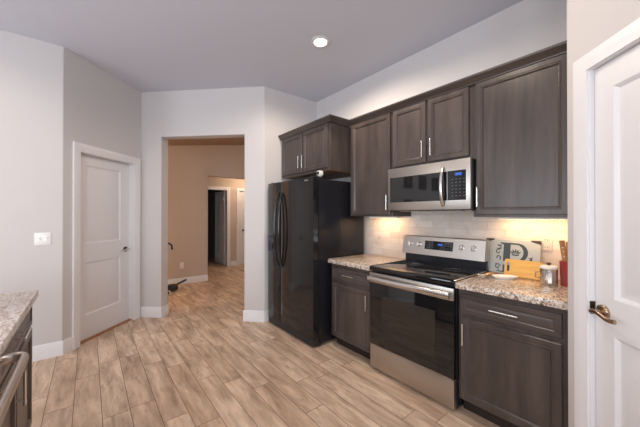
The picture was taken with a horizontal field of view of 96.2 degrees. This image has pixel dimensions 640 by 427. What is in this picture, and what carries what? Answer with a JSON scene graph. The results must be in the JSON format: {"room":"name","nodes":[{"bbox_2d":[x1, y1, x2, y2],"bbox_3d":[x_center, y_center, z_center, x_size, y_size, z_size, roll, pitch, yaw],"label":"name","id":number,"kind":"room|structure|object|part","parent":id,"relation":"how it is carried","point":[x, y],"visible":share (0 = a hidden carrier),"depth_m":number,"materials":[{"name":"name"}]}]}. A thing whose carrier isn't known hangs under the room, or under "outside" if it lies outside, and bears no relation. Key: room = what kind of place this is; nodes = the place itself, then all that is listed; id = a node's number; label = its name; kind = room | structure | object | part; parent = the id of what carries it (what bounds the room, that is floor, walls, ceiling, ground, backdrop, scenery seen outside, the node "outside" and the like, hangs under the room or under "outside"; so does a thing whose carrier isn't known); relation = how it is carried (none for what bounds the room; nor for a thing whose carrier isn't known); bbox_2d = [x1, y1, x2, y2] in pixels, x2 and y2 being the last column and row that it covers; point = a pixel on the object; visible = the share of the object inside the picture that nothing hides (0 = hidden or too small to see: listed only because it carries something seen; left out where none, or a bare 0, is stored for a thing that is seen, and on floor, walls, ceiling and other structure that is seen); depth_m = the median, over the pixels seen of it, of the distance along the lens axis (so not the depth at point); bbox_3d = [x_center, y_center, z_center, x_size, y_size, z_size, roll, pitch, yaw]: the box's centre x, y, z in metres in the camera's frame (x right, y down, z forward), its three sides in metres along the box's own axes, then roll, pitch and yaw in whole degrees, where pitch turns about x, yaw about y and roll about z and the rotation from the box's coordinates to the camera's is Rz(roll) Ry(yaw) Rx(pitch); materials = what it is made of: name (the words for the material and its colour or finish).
{"room":"kitchen","nodes":[
{"label":"kitchen","id":0,"kind":"room"},
{"bbox_2d":[0,30,79,346],"bbox_3d":[-4.112,-0.134,1.714,4.104,3.041,0.222,0,0,-39],"label":"wall","id":1,"kind":"structure","parent":0,"point":[40,80],"depth_m":2.73,"materials":[{"name":"beige paint"}]},
{"bbox_2d":[34,232,50,245],"bbox_3d":[-2.646,0.243,2.739,0.116,0.120,0.016,0,0,-39],"label":"light switch","id":2,"kind":"object","parent":1,"relation":"attached to","point":[39,238],"visible":1,"depth_m":2.74,"materials":[{"name":"white plastic"}]},
{"bbox_2d":[32,341,62,361],"bbox_3d":[-3.935,1.316,1.699,3.607,0.140,0.014,0,0,-39],"label":"baseboard","id":3,"kind":"structure","parent":1,"relation":"attached to","point":[49,350],"depth_m":2.75,"materials":[{"name":"white paint"}]},
{"bbox_2d":[62,336,72,354],"bbox_3d":[-2.528,1.321,2.875,0.014,0.140,0.105,0,0,6],"label":"baseboard","id":4,"kind":"structure","parent":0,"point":[67,343],"depth_m":2.87,"materials":[{"name":"white paint"}]},
{"bbox_2d":[80,57,140,305],"bbox_3d":[-2.543,-0.127,3.459,0.140,3.041,0.888,0,0,6],"label":"wall","id":5,"kind":"structure","parent":0,"point":[110,108],"depth_m":3.40,"materials":[{"name":"beige paint"}]},
{"bbox_2d":[80,154,129,340],"bbox_3d":[-2.545,0.370,3.401,0.099,2.023,0.760,0,0,6],"label":"door","id":6,"kind":"structure","parent":5,"relation":"in","point":[104,303],"depth_m":3.41,"materials":[{"name":"white paint"}]},
{"bbox_2d":[72,141,139,349],"bbox_3d":[-2.539,0.330,3.400,0.160,2.128,0.928,0,0,6],"label":"door frame","id":7,"kind":"structure","parent":5,"relation":"attached to","point":[78,148],"depth_m":3.32,"materials":[{"name":"white paint"}]},
{"bbox_2d":[141,87,244,306],"bbox_3d":[-1.726,-0.125,3.888,1.512,3.041,0.140,0,0,6],"label":"wall","id":8,"kind":"structure","parent":0,"point":[201,113],"depth_m":3.87,"materials":[{"name":"beige paint"}]},
{"bbox_2d":[140,306,161,317],"bbox_3d":[-2.274,1.325,3.863,0.307,0.140,0.014,0,0,6],"label":"baseboard opening","id":9,"kind":"structure","parent":8,"relation":"attached to","point":[154,312],"depth_m":3.86,"materials":[{"name":"white paint"}]},
{"bbox_2d":[162,304,168,316],"bbox_3d":[-2.120,1.326,3.924,0.014,0.140,0.140,0,0,6],"label":"baseboard","id":10,"kind":"object","parent":8,"relation":"attached to","point":[165,309],"visible":1,"depth_m":3.93,"materials":[{"name":"white paint"}]},
{"bbox_2d":[168,145,244,278],"bbox_3d":[-2.615,-0.295,5.913,8.100,3.400,0.130,0,0,-39],"label":"wall","id":11,"kind":"structure","parent":0,"point":[190,167],"depth_m":5.84,"materials":[{"name":"beige paint"}]},
{"bbox_2d":[168,274,207,284],"bbox_3d":[-4.029,1.337,4.676,4.300,0.125,0.014,0,0,-39],"label":"baseboard","id":12,"kind":"structure","parent":11,"relation":"attached to","point":[200,278],"depth_m":5.80,"materials":[{"name":"white paint"}]},
{"bbox_2d":[168,137,244,145],"bbox_3d":[-1.120,-1.551,5.253,6.604,1.117,2.780,0,0,-39],"label":"ceiling","id":13,"kind":"structure","parent":0,"point":[239,140],"depth_m":5.66,"materials":[{"name":"paint"}]},
{"bbox_2d":[208,177,244,265],"bbox_3d":[-2.341,0.163,7.883,2.800,2.500,0.120,0,0,-39],"label":"wall","id":14,"kind":"structure","parent":0,"point":[233,184],"depth_m":7.77,"materials":[{"name":"beige paint"}]},
{"bbox_2d":[208,186,229,265],"bbox_3d":[-2.800,0.354,7.423,0.980,2.115,0.020,0,0,-39],"label":"door frame","id":15,"kind":"structure","parent":14,"relation":"attached to","point":[209,187],"depth_m":7.69,"materials":[{"name":"white paint"}]},
{"bbox_2d":[215,191,225,264],"bbox_3d":[-2.815,0.398,8.071,0.052,2.008,0.752,0,0,-39],"label":"door","id":16,"kind":"structure","parent":14,"relation":"in","point":[220,197],"depth_m":8.00,"materials":[{"name":"white paint"}]},
{"bbox_2d":[236,188,244,264],"bbox_3d":[-1.924,0.362,8.129,0.910,2.105,0.020,0,0,-39],"label":"door frame","id":17,"kind":"structure","parent":14,"relation":"attached to","point":[238,189],"depth_m":7.85,"materials":[{"name":"white paint"}]},
{"bbox_2d":[239,192,244,263],"bbox_3d":[-1.941,0.398,8.150,0.740,2.008,0.104,0,0,-39],"label":"door","id":18,"kind":"structure","parent":14,"relation":"in","point":[241,194],"depth_m":7.98,"materials":[{"name":"white paint"}]},
{"bbox_2d":[208,189,244,256],"bbox_3d":[-3.561,0.125,8.282,3.000,2.580,2.030,0,0,-39],"label":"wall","id":19,"kind":"structure","parent":0,"point":[211,193],"depth_m":9.45,"materials":[{"name":"paint"}]},
{"bbox_2d":[0,0,522,101],"bbox_3d":[-1.036,-1.712,0.168,6.950,0.100,8.350,0,0,-39],"label":"ceiling","id":20,"kind":"structure","parent":0,"point":[147,45],"depth_m":2.63,"materials":[{"name":"paint"}]},
{"bbox_2d":[311,35,329,47],"bbox_3d":[0.004,-1.642,2.751,0.188,0.015,0.188,0,0,-39],"label":"recessed light","id":21,"kind":"object","parent":20,"relation":"in","point":[320,41],"visible":1,"depth_m":2.75,"materials":[{"name":"white paint"}]},
{"bbox_2d":[31,256,499,426],"bbox_3d":[-1.588,1.443,3.272,10.000,0.100,13.900,0,0,-39],"label":"floor","id":22,"kind":"structure","parent":0,"point":[198,364],"depth_m":2.39,"materials":[{"name":"brown wood"}]},
{"bbox_2d":[0,351,28,426],"bbox_3d":[-1.233,0.947,0.698,0.690,0.870,0.599,0,0,-39],"label":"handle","id":23,"kind":"object","parent":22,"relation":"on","point":[21,357],"visible":0.99,"depth_m":0.94,"materials":[{"name":"silver metal"}]},
{"bbox_2d":[0,307,31,426],"bbox_3d":[-1.714,0.948,1.239,0.660,0.872,0.834,0,0,-39],"label":"base cabinet","id":24,"kind":"object","parent":22,"relation":"on","point":[19,413],"visible":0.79,"depth_m":1.43,"materials":[{"name":"brown wood"}]},
{"bbox_3d":[-1.343,0.978,1.226,0.019,0.577,0.336,0,0,-39],"label":"door","id":25,"kind":"part","parent":24,"relation":"part of","materials":[{"name":"brown wood"}]},
{"bbox_3d":[-1.496,0.601,1.418,0.019,0.137,0.826,0,0,-39],"label":"drawer","id":26,"kind":"part","parent":24,"relation":"part of","materials":[{"name":"brown wood"}]},
{"bbox_2d":[0,290,37,356],"bbox_3d":[-1.267,0.488,0.627,0.699,0.042,2.409,0,0,-39],"label":"countertop","id":27,"kind":"structure","parent":24,"relation":"on","point":[14,307],"depth_m":1.39,"materials":[{"name":"stone"}]},
{"bbox_3d":[-1.396,0.820,1.340,0.040,0.160,0.012,0,0,-39],"label":"handle","id":28,"kind":"part","parent":24,"relation":"part of","materials":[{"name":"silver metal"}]},
{"bbox_3d":[-1.436,0.588,1.390,0.040,0.012,0.155,0,0,-39],"label":"handle","id":29,"kind":"part","parent":24,"relation":"part of","materials":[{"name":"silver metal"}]},
{"bbox_3d":[-1.606,0.979,1.553,0.019,0.577,0.476,0,0,-39],"label":"door","id":30,"kind":"part","parent":24,"relation":"part of","materials":[{"name":"brown wood"}]},
{"bbox_2d":[80,319,131,343],"bbox_3d":[-2.567,1.388,3.398,0.105,0.011,0.760,0,0,6],"label":"threshold","id":31,"kind":"object","parent":22,"relation":"on","point":[127,320],"visible":0.43,"depth_m":3.36,"materials":[{"name":"brown wood"}]},
{"bbox_2d":[168,243,186,294],"bbox_3d":[-2.709,0.949,5.274,0.472,0.895,0.770,0,0,11],"label":"stand","id":32,"kind":"object","parent":22,"relation":"on","point":[171,287],"visible":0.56,"depth_m":5.12,"materials":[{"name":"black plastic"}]},
{"bbox_2d":[268,176,363,346],"bbox_3d":[-0.101,0.502,3.537,0.838,1.785,0.951,0,0,-39],"label":"refrigerator","id":33,"kind":"object","parent":22,"relation":"on","point":[311,223],"visible":0.94,"depth_m":3.16,"materials":[{"name":"black metal"}]},
{"bbox_3d":[-0.549,0.461,3.589,0.074,1.677,0.308,0,0,-39],"label":"freezer door","id":34,"kind":"part","parent":33,"relation":"part of","materials":[{"name":"black metal"}]},
{"bbox_3d":[-0.526,0.191,3.462,0.083,0.885,0.032,0,0,-27],"label":"handle","id":35,"kind":"part","parent":33,"relation":"part of","materials":[{"name":"metal"}]},
{"bbox_3d":[-0.470,0.191,3.392,0.032,0.885,0.083,0,0,39],"label":"handle","id":36,"kind":"part","parent":33,"relation":"part of","materials":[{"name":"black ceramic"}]},
{"bbox_3d":[-0.248,0.459,3.215,0.074,1.677,0.633,0,0,-39],"label":"fresh food door","id":37,"kind":"part","parent":33,"relation":"part of","materials":[{"name":"black metal"}]},
{"bbox_2d":[317,170,322,176],"bbox_3d":[-0.002,-0.424,3.062,0.053,0.062,0.054,0,0,-39],"label":"camera","id":38,"kind":"object","parent":33,"relation":"on","point":[319,173],"visible":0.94,"depth_m":3.04,"materials":[{"name":"white plastic"}]},
{"bbox_2d":[332,263,372,358],"bbox_3d":[0.513,0.956,3.001,0.662,0.872,0.570,0,0,-39],"label":"base cabinet","id":39,"kind":"object","parent":22,"relation":"on","point":[350,285],"visible":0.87,"depth_m":2.81,"materials":[{"name":"brown wood"}]},
{"bbox_3d":[0.297,0.619,2.821,0.019,0.132,0.523,0,0,-39],"label":"drawer","id":40,"kind":"part","parent":39,"relation":"part of","materials":[{"name":"brown wood"}]},
{"bbox_2d":[328,254,405,270],"bbox_3d":[0.517,0.499,3.013,0.646,0.042,0.587,0,0,-39],"label":"countertop","id":41,"kind":"structure","parent":39,"relation":"on","point":[363,261],"depth_m":2.92,"materials":[{"name":"stone"}]},
{"bbox_2d":[367,235,488,409],"bbox_3d":[0.892,0.802,2.442,0.657,1.175,0.770,0,0,-39],"label":"electric range","id":42,"kind":"object","parent":22,"relation":"on","point":[414,301],"visible":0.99,"depth_m":2.28,"materials":[{"name":"silver metal"}]},
{"bbox_3d":[0.661,0.567,2.257,0.064,0.048,0.733,0,0,-39],"label":"handle","id":43,"kind":"part","parent":42,"relation":"part of","materials":[{"name":"silver metal"}]},
{"bbox_3d":[0.702,1.260,2.286,0.040,0.194,0.756,0,0,-39],"label":"storage drawer","id":44,"kind":"part","parent":42,"relation":"part of","materials":[{"name":"silver metal"}]},
{"bbox_3d":[0.702,0.835,2.288,0.040,0.628,0.756,0,0,-39],"label":"oven door","id":45,"kind":"part","parent":42,"relation":"part of","materials":[{"name":"black glass"}]},
{"bbox_3d":[0.697,1.154,2.283,0.032,0.006,0.756,0,0,-39],"label":"door trim","id":46,"kind":"part","parent":42,"relation":"part of","materials":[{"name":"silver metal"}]},
{"bbox_2d":[370,260,486,285],"bbox_3d":[0.900,0.484,2.450,0.560,0.040,0.770,0,0,-39],"label":"cooktop","id":47,"kind":"object","parent":42,"relation":"in","point":[436,273],"depth_m":2.35,"materials":[{"name":"glass"}]},
{"bbox_3d":[1.074,0.293,2.603,0.018,0.079,0.268,0,0,-39],"label":"display panel","id":48,"kind":"part","parent":42,"relation":"part of","materials":[{"name":"black glass"}]},
{"bbox_3d":[1.101,0.300,2.612,0.088,0.171,0.770,0,0,-39],"label":"control panel","id":49,"kind":"part","parent":42,"relation":"part of","materials":[{"name":"silver metal"}]},
{"bbox_3d":[1.193,0.289,2.435,0.038,0.054,0.054,0,0,-39],"label":"knob","id":50,"kind":"part","parent":42,"relation":"part of","materials":[{"name":"silver metal"}]},
{"bbox_3d":[1.254,0.288,2.358,0.038,0.054,0.054,0,0,-39],"label":"knob","id":51,"kind":"part","parent":42,"relation":"part of","materials":[{"name":"silver metal"}]},
{"bbox_2d":[459,289,567,426],"bbox_3d":[1.365,0.951,1.941,0.662,0.872,0.595,0,0,-39],"label":"base cabinet","id":52,"kind":"object","parent":22,"relation":"on","point":[513,354],"visible":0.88,"depth_m":1.74,"materials":[{"name":"brown wood"}]},
{"bbox_3d":[0.966,0.815,1.942,0.040,0.145,0.012,0,0,-39],"label":"handle","id":53,"kind":"part","parent":52,"relation":"part of","materials":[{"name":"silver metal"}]},
{"bbox_3d":[1.120,0.610,1.752,0.040,0.012,0.155,0,0,-39],"label":"handle","id":54,"kind":"part","parent":52,"relation":"part of","materials":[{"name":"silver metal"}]},
{"bbox_2d":[455,272,567,309],"bbox_3d":[1.372,0.494,1.951,0.646,0.042,0.601,0,0,-39],"label":"countertop","id":55,"kind":"structure","parent":52,"relation":"on","point":[520,289],"depth_m":1.81,"materials":[{"name":"stone"}]},
{"bbox_2d":[477,272,497,278],"bbox_3d":[1.251,0.454,2.133,0.219,0.040,0.056,0,0,-25],"label":"ladle","id":56,"kind":"object","parent":55,"relation":"on","point":[481,276],"visible":0.96,"depth_m":2.10,"materials":[{"name":"white wood"}]},
{"bbox_3d":[1.273,0.452,2.141,0.171,0.036,0.039,0,0,-33],"label":"handle","id":57,"kind":"part","parent":56,"relation":"part of","materials":[{"name":"beige metal"}]},
{"bbox_2d":[491,274,517,279],"bbox_3d":[1.338,0.463,2.084,0.172,0.022,0.096,0,0,6],"label":"spoon rest","id":58,"kind":"object","parent":55,"relation":"on","point":[497,276],"visible":1,"depth_m":2.08,"materials":[{"name":"white ceramic"}]},
{"bbox_2d":[486,238,541,272],"bbox_3d":[1.497,0.338,2.246,0.055,0.269,0.374,0,0,-39],"label":"sign","id":59,"kind":"object","parent":55,"relation":"on","point":[500,250],"visible":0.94,"depth_m":2.26,"materials":[{"name":"painted wood"},{"name":"black painted lettering"}]},
{"bbox_2d":[496,244,501,259],"bbox_3d":[1.441,0.308,2.316,0.023,0.126,0.042,0,0,-39],"label":"print","id":60,"kind":"object","parent":59,"relation":"attached to","point":[498,246],"depth_m":2.31,"materials":[{"name":"grey"}]},
{"bbox_2d":[510,249,520,255],"bbox_3d":[1.516,0.301,2.226,0.011,0.056,0.076,0,0,-39],"label":"print","id":61,"kind":"object","parent":59,"relation":"attached to","point":[513,252],"depth_m":2.23,"materials":[{"name":"grey"}]},
{"bbox_2d":[504,259,543,279],"bbox_3d":[1.495,0.409,2.114,0.042,0.127,0.238,0,0,-39],"label":"wooden cutting board","id":62,"kind":"object","parent":55,"relation":"on","point":[520,268],"visible":0.86,"depth_m":2.11,"materials":[{"name":"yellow wood"}]},
{"bbox_2d":[535,262,558,286],"bbox_3d":[1.506,0.397,1.898,0.101,0.151,0.110,0,0,-27],"label":"canister","id":63,"kind":"object","parent":55,"relation":"on","point":[548,277],"visible":1,"depth_m":1.86,"materials":[{"name":"silver metal"}]},
{"bbox_3d":[1.508,0.351,1.894,0.100,0.024,0.100,0,0,-39],"label":"lid","id":64,"kind":"part","parent":63,"relation":"part of","materials":[{"name":"white ceramic"}]},
{"bbox_2d":[559,260,567,286],"bbox_3d":[1.616,0.392,1.872,0.072,0.162,0.072,0,0,-39],"label":"utensil crock","id":65,"kind":"object","parent":55,"relation":"on","point":[563,265],"visible":0.47,"depth_m":1.86,"materials":[{"name":"red ceramic"}]},
{"bbox_2d":[559,240,567,261],"bbox_3d":[1.605,0.320,1.881,0.022,0.286,0.065,0,0,-20],"label":"knife","id":66,"kind":"object","parent":65,"relation":"in","point":[562,243],"visible":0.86,"depth_m":1.88,"materials":[{"name":"brown wood"}]},
{"bbox_3d":[1.143,0.614,1.770,0.019,0.132,0.546,0,0,-39],"label":"drawer","id":67,"kind":"part","parent":52,"relation":"part of","materials":[{"name":"brown wood"}]},
{"bbox_2d":[244,86,315,310],"bbox_3d":[-0.494,-0.124,4.072,1.181,3.041,0.286,0,0,-39],"label":"wall","id":68,"kind":"structure","parent":0,"point":[270,113],"depth_m":3.73,"materials":[{"name":"beige paint"}]},
{"bbox_2d":[243,310,263,321],"bbox_3d":[-0.855,1.325,3.709,0.284,0.140,0.014,0,0,6],"label":"baseboard","id":69,"kind":"object","parent":68,"relation":"attached to","point":[248,315],"visible":1,"depth_m":3.70,"materials":[{"name":"white paint"}]},
{"bbox_2d":[264,310,268,321],"bbox_3d":[-0.386,1.326,3.961,0.856,0.140,0.014,0,0,-39],"label":"baseboard","id":70,"kind":"structure","parent":68,"relation":"attached to","point":[266,316],"depth_m":3.71,"materials":[{"name":"white paint"}]},
{"bbox_2d":[316,0,566,253],"bbox_3d":[0.985,-0.129,3.065,0.140,3.041,3.139,0,0,-39],"label":"wall","id":71,"kind":"structure","parent":0,"point":[526,27],"depth_m":2.62,"materials":[{"name":"beige paint"}]},
{"bbox_2d":[282,122,350,179],"bbox_3d":[0.007,-0.727,3.649,0.650,0.516,1.001,0,0,-39],"label":"upper cabinet","id":72,"kind":"object","parent":71,"relation":"attached to","point":[326,147],"visible":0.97,"depth_m":3.29,"materials":[{"name":"brown wood"}]},
{"bbox_3d":[-0.359,-0.739,3.665,0.019,0.484,0.455,0,0,-39],"label":"door","id":73,"kind":"part","parent":72,"relation":"part of","materials":[{"name":"brown wood"}]},
{"bbox_3d":[-0.061,-0.741,3.294,0.019,0.484,0.460,0,0,-39],"label":"door","id":74,"kind":"part","parent":72,"relation":"part of","materials":[{"name":"brown wood"}]},
{"bbox_2d":[278,40,566,140],"bbox_3d":[0.505,-1.016,2.784,0.339,0.059,2.974,0,0,-39],"label":"crown molding","id":75,"kind":"structure","parent":72,"relation":"attached to","point":[560,48],"depth_m":2.32,"materials":[{"name":"brown wood"}]},
{"bbox_2d":[351,112,410,215],"bbox_3d":[0.624,-0.479,3.105,0.370,1.018,0.577,0,0,-39],"label":"upper cabinet","id":76,"kind":"object","parent":71,"relation":"attached to","point":[372,139],"visible":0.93,"depth_m":2.99,"materials":[{"name":"brown wood"}]},
{"bbox_3d":[0.522,-0.486,3.015,0.019,0.997,0.526,0,0,-39],"label":"door","id":77,"kind":"part","parent":76,"relation":"part of","materials":[{"name":"brown wood"}]},
{"bbox_2d":[369,216,398,217],"bbox_3d":[0.694,0.039,3.138,0.050,0.017,0.380,0,0,-39],"label":"light","id":78,"kind":"object","parent":76,"relation":"attached to","point":[369,216],"visible":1,"depth_m":3.10,"materials":[{"name":"white plastic"}]},
{"bbox_3d":[0.653,-0.109,2.804,0.040,0.145,0.012,0,0,-39],"label":"handle","id":79,"kind":"part","parent":76,"relation":"part of","materials":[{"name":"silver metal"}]},
{"bbox_2d":[393,85,472,168],"bbox_3d":[1.042,-0.707,2.587,0.370,0.567,0.755,0,0,-39],"label":"upper cabinet","id":80,"kind":"object","parent":71,"relation":"attached to","point":[440,128],"visible":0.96,"depth_m":2.44,"materials":[{"name":"brown wood"}]},
{"bbox_3d":[0.818,-0.716,2.649,0.019,0.540,0.347,0,0,-39],"label":"door","id":81,"kind":"part","parent":80,"relation":"part of","materials":[{"name":"brown wood"}]},
{"bbox_3d":[0.943,-0.566,2.446,0.040,0.145,0.012,0,0,-39],"label":"handle","id":82,"kind":"part","parent":80,"relation":"part of","materials":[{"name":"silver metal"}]},
{"bbox_2d":[388,158,475,211],"bbox_3d":[1.017,-0.218,2.541,0.459,0.396,0.758,0,0,-39],"label":"microwave","id":83,"kind":"object","parent":80,"relation":"attached to","point":[450,185],"visible":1,"depth_m":2.36,"materials":[{"name":"silver metal"}]},
{"bbox_3d":[0.837,-0.217,2.493,0.012,0.230,0.550,0,0,-39],"label":"door glass","id":84,"kind":"part","parent":83,"relation":"part of","materials":[{"name":"black glass"}]},
{"bbox_3d":[0.967,-0.214,2.284,0.058,0.320,0.026,0,0,-39],"label":"handle","id":85,"kind":"part","parent":83,"relation":"part of","materials":[{"name":"silver metal"}]},
{"bbox_3d":[1.057,-0.219,2.220,0.012,0.230,0.144,0,0,-39],"label":"control panel","id":86,"kind":"part","parent":83,"relation":"part of","materials":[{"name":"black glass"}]},
{"bbox_3d":[1.049,-0.717,2.362,0.019,0.540,0.344,0,0,-39],"label":"door","id":87,"kind":"part","parent":80,"relation":"part of","materials":[{"name":"brown wood"}]},
{"bbox_2d":[369,211,567,279],"bbox_3d":[1.199,0.035,2.685,0.002,0.910,1.959,0,0,-39],"label":"backsplash","id":88,"kind":"structure","parent":71,"relation":"attached to","point":[386,235],"depth_m":2.60,"materials":[{"name":"tile"}]},
{"bbox_2d":[540,236,552,251],"bbox_3d":[1.659,0.223,2.105,0.008,0.116,0.072,0,0,-39],"label":"electrical outlet","id":89,"kind":"object","parent":88,"relation":"attached to","point":[547,241],"visible":0.96,"depth_m":2.10,"materials":[{"name":"beige plastic"}]},
{"bbox_2d":[473,53,567,216],"bbox_3d":[1.473,-0.483,2.050,0.370,1.018,0.620,0,0,-39],"label":"upper cabinet","id":90,"kind":"object","parent":71,"relation":"attached to","point":[520,115],"visible":0.86,"depth_m":1.95,"materials":[{"name":"brown wood"}]},
{"bbox_3d":[1.179,-0.122,2.150,0.040,0.145,0.012,0,0,-39],"label":"handle","id":91,"kind":"part","parent":90,"relation":"part of","materials":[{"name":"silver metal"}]},
{"bbox_2d":[497,217,567,219],"bbox_3d":[1.547,0.035,2.079,0.050,0.017,0.460,0,0,-39],"label":"light","id":92,"kind":"object","parent":90,"relation":"attached to","point":[533,218],"visible":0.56,"depth_m":2.04,"materials":[{"name":"white plastic"}]},
{"bbox_2d":[477,274,484,278],"bbox_3d":[1.177,0.461,2.098,0.056,0.026,0.056,0,0,-39],"label":"bowl","id":93,"kind":"object","parent":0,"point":[481,276],"depth_m":2.08,"materials":[{"name":"metal"}]},
{"bbox_2d":[567,0,587,426],"bbox_3d":[1.572,-0.135,1.611,0.768,3.041,0.181,0,0,-39],"label":"wall","id":94,"kind":"structure","parent":0,"point":[577,10],"depth_m":1.47,"materials":[{"name":"beige paint"}]},
{"bbox_2d":[588,0,639,51],"bbox_3d":[1.274,-0.139,0.780,0.120,3.041,1.164,0,0,6],"label":"wall","id":95,"kind":"structure","parent":0,"point":[606,18],"depth_m":1.26,"materials":[{"name":"beige paint"}]},
{"bbox_2d":[573,18,639,426],"bbox_3d":[1.284,0.314,0.968,0.140,2.138,0.923,0,0,6],"label":"door frame","id":96,"kind":"structure","parent":95,"relation":"attached to","point":[630,33],"depth_m":1.37,"materials":[{"name":"white paint"}]},
{"bbox_2d":[588,44,639,426],"bbox_3d":[1.245,0.347,0.976,0.099,2.048,0.769,0,0,6],"label":"door","id":97,"kind":"structure","parent":95,"relation":"in","point":[616,307],"depth_m":1.24,"materials":[{"name":"white paint"}]},
{"bbox_3d":[1.292,0.443,1.354,0.035,0.060,0.006,0,0,6],"label":"strike plate","id":98,"kind":"part","parent":97,"relation":"part of","materials":[{"name":"brown metal"}]},
{"bbox_3d":[1.247,0.450,1.258,0.045,0.036,0.129,0,0,12],"label":"lever","id":99,"kind":"part","parent":97,"relation":"part of","materials":[{"name":"gold metal"}]},
{"bbox_3d":[1.284,0.447,1.306,0.014,0.064,0.064,0,0,6],"label":"handle","id":100,"kind":"part","parent":97,"relation":"part of","materials":[{"name":"gold metal"}]}
]}

